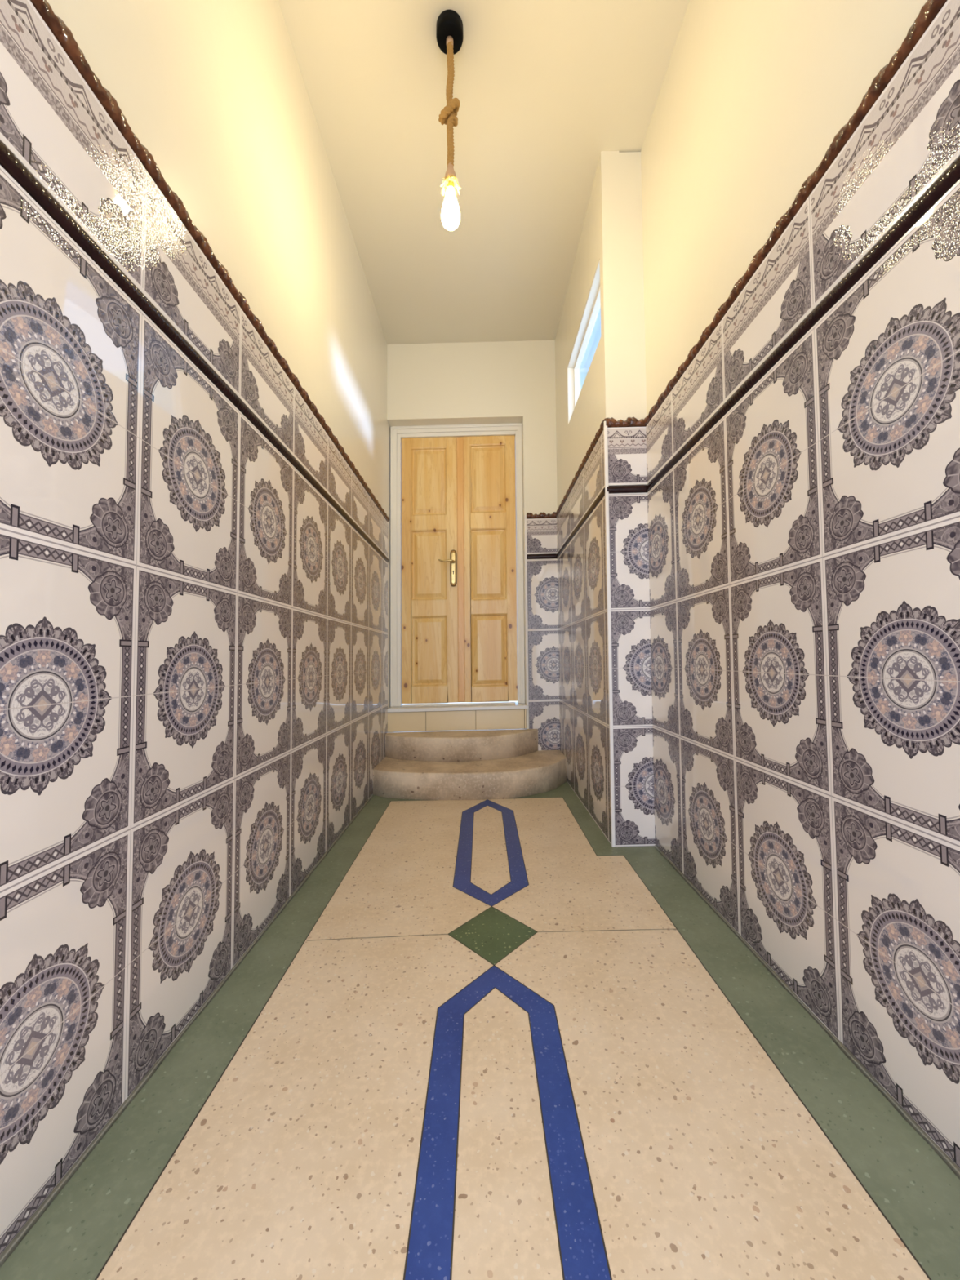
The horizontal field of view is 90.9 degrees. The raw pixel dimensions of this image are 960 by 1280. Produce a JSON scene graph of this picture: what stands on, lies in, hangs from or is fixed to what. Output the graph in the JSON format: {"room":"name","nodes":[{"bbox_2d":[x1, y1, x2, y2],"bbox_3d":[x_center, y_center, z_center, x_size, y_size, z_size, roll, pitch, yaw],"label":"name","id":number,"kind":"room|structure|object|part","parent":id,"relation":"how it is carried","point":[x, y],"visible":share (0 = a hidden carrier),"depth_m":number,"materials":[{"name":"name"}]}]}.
{"room":"entrance hallway","nodes":[
{"label":"entrance hallway","id":0,"kind":"room"},
{"bbox_2d":[0,0,390,1267],"bbox_3d":[-0.789,-0.724,1.588,0.206,3.329,4.610,-1,-2,0],"label":"wall","id":1,"kind":"structure","parent":0,"point":[195,428],"depth_m":1.04,"materials":[{"name":"beige tile"}]},
{"bbox_3d":[-0.705,-0.693,1.442,0.015,0.038,4.321,-1,-2,0],"label":"dark moulding","id":2,"kind":"part","parent":1,"relation":"part of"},
{"bbox_3d":[-0.707,-1.011,1.455,0.021,0.051,4.321,-1,-2,0],"label":"crest moulding","id":3,"kind":"part","parent":1,"relation":"part of","materials":[{"name":"brown ceramic"}]},
{"bbox_2d":[386,340,559,750],"bbox_3d":[0.011,-0.657,3.736,1.403,3.329,0.308,-1,-2,0],"label":"wall","id":4,"kind":"structure","parent":0,"point":[498,382],"depth_m":3.65,"materials":[{"name":"beige paint"}]},
{"bbox_2d":[390,422,524,706],"bbox_3d":[-0.182,-0.601,3.749,1.089,2.220,0.158,-1,-2,0],"label":"door","id":5,"kind":"structure","parent":4,"relation":"in","point":[457,590],"depth_m":3.75,"materials":[{"name":"brown wood"}]},
{"bbox_3d":[-0.409,-1.268,3.789,0.294,0.546,0.029,-1,-2,0],"label":"panel","id":6,"kind":"part","parent":5,"relation":"part of","materials":[{"name":"brown wood"}]},
{"bbox_3d":[-0.399,0.087,3.734,0.294,0.552,0.029,-1,-2,0],"label":"panel","id":7,"kind":"part","parent":5,"relation":"part of","materials":[{"name":"brown wood"}]},
{"bbox_3d":[-0.404,-0.596,3.762,0.294,0.559,0.029,-1,-2,0],"label":"panel","id":8,"kind":"part","parent":5,"relation":"part of","materials":[{"name":"brown wood"}]},
{"bbox_3d":[-0.263,-0.619,3.699,0.124,0.026,0.055,-1,-2,0],"label":"handle","id":9,"kind":"part","parent":5,"relation":"part of","materials":[{"name":"gold metal"}]},
{"bbox_3d":[-0.210,-0.568,3.728,0.054,0.290,0.008,-1,-2,0],"label":"handle plate","id":10,"kind":"part","parent":5,"relation":"part of","materials":[{"name":"brown metal"}]},
{"bbox_3d":[-0.210,-0.568,3.725,0.036,0.256,0.003,-1,-2,0],"label":"plate","id":11,"kind":"part","parent":5,"relation":"part of","materials":[{"name":"gold metal"}]},
{"bbox_3d":[0.064,-1.292,3.789,0.298,0.552,0.029,-1,-2,0],"label":"panel","id":12,"kind":"part","parent":5,"relation":"part of","materials":[{"name":"brown wood"}]},
{"bbox_3d":[0.069,-0.602,3.761,0.298,0.572,0.029,-1,-2,0],"label":"panel","id":13,"kind":"part","parent":5,"relation":"part of","materials":[{"name":"brown wood"}]},
{"bbox_3d":[0.074,0.080,3.733,0.298,0.571,0.029,-1,-2,0],"label":"panel","id":14,"kind":"part","parent":5,"relation":"part of","materials":[{"name":"brown wood"}]},
{"bbox_3d":[0.472,-0.954,3.603,0.234,0.051,0.021,-1,-2,0],"label":"crest moulding","id":15,"kind":"part","parent":4,"relation":"part of","materials":[{"name":"brown ceramic"}]},
{"bbox_3d":[0.474,-0.636,3.591,0.234,0.038,0.015,-1,-2,0],"label":"dark moulding","id":16,"kind":"part","parent":4,"relation":"part of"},
{"bbox_2d":[0,781,959,1279],"bbox_3d":[0.049,0.965,1.447,1.540,0.100,4.750,-1,-2,0],"label":"floor","id":17,"kind":"structure","parent":0,"point":[489,1039],"depth_m":0.90,"materials":[{"name":"beige stone"}]},
{"bbox_2d":[373,750,566,799],"bbox_3d":[-0.048,0.907,3.206,1.289,0.162,0.650,-1,-2,0],"label":"step","id":18,"kind":"structure","parent":17,"relation":"on","point":[539,771],"depth_m":2.95,"materials":[{"name":"stone"}]},
{"bbox_2d":[385,728,537,761],"bbox_3d":[-0.129,0.754,3.386,1.128,0.162,0.328,-1,-2,0],"label":"step","id":19,"kind":"structure","parent":18,"relation":"on","point":[480,744],"depth_m":3.29,"materials":[{"name":"stone"}]},
{"bbox_2d":[387,702,528,732],"bbox_3d":[-0.165,0.591,3.678,1.064,0.188,0.303,-1,-2,0],"label":"doorstep","id":20,"kind":"object","parent":19,"relation":"on","point":[497,715],"visible":0.99,"depth_m":3.54,"materials":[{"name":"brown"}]},
{"bbox_3d":[-0.165,0.521,3.681,1.060,0.026,0.303,-1,-2,0],"label":"marble sill","id":21,"kind":"part","parent":20,"relation":"part of","materials":[{"name":"white stone"}]},
{"bbox_2d":[278,0,689,344],"bbox_3d":[0.029,-2.386,1.578,1.813,0.291,4.760,-1,-2,0],"label":"ceiling","id":22,"kind":"structure","parent":0,"point":[542,88],"depth_m":2.16,"materials":[{"name":"beige paint"}]},
{"bbox_2d":[435,9,462,231],"bbox_3d":[-0.105,-1.929,1.774,0.102,0.785,0.102,-1,-2,0],"label":"pendant lamp","id":23,"kind":"object","parent":22,"relation":"hanging from","point":[449,28],"visible":1,"depth_m":1.76,"materials":[{"name":"brown fabric"}]},
{"bbox_3d":[-0.110,-1.613,1.761,0.071,0.152,0.071,-1,-2,0],"label":"bulb","id":24,"kind":"part","parent":23,"relation":"part of","materials":[{"name":"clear glass"}]},
{"bbox_2d":[555,0,959,1178],"bbox_3d":[0.760,-0.765,1.442,0.431,3.319,4.325,-1,-2,0],"label":"wall","id":25,"kind":"structure","parent":0,"point":[757,514],"depth_m":1.18,"materials":[{"name":"beige tile"}]},
{"bbox_3d":[0.581,-0.667,2.893,0.015,0.038,1.410,-1,-2,0],"label":"dark moulding","id":26,"kind":"part","parent":25,"relation":"part of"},
{"bbox_3d":[0.578,-0.985,2.906,0.022,0.051,1.410,-1,-2,0],"label":"crest moulding","id":27,"kind":"part","parent":25,"relation":"part of","materials":[{"name":"brown ceramic"}]},
{"bbox_2d":[567,259,600,423],"bbox_3d":[0.625,-1.647,2.724,0.084,0.391,0.866,-1,-2,0],"label":"window","id":28,"kind":"structure","parent":25,"relation":"in","point":[593,304],"depth_m":2.88,"materials":[{"name":"white paint"}]},
{"bbox_3d":[0.644,-1.647,2.724,0.039,0.382,0.854,-1,-2,0],"label":"frame","id":29,"kind":"part","parent":28,"relation":"part of","materials":[{"name":"white paint"}]},
{"bbox_3d":[0.679,-1.017,2.193,0.192,0.051,0.021,-1,-2,0],"label":"crest moulding","id":30,"kind":"part","parent":25,"relation":"part of","materials":[{"name":"brown ceramic"}]},
{"bbox_3d":[0.682,-0.698,2.181,0.192,0.038,0.015,-1,-2,0],"label":"dark moulding","id":31,"kind":"part","parent":25,"relation":"part of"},
{"bbox_3d":[0.763,-1.078,0.747,0.022,0.051,2.910,-1,-2,0],"label":"crest moulding","id":32,"kind":"part","parent":25,"relation":"part of","materials":[{"name":"brown ceramic"}]},
{"bbox_3d":[0.766,-0.759,0.734,0.015,0.038,2.910,-1,-2,0],"label":"dark moulding","id":33,"kind":"part","parent":25,"relation":"part of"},
{"label":"outside","id":34,"kind":"structure","parent":0,"visible":0},
{"bbox_2d":[580,371,587,391],"bbox_3d":[2.965,-0.809,4.703,4.050,3.760,0.250,-1,-2,0],"label":"sky","id":35,"kind":"structure","parent":34,"point":[583,375],"depth_m":4.66,"materials":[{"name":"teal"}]}
]}

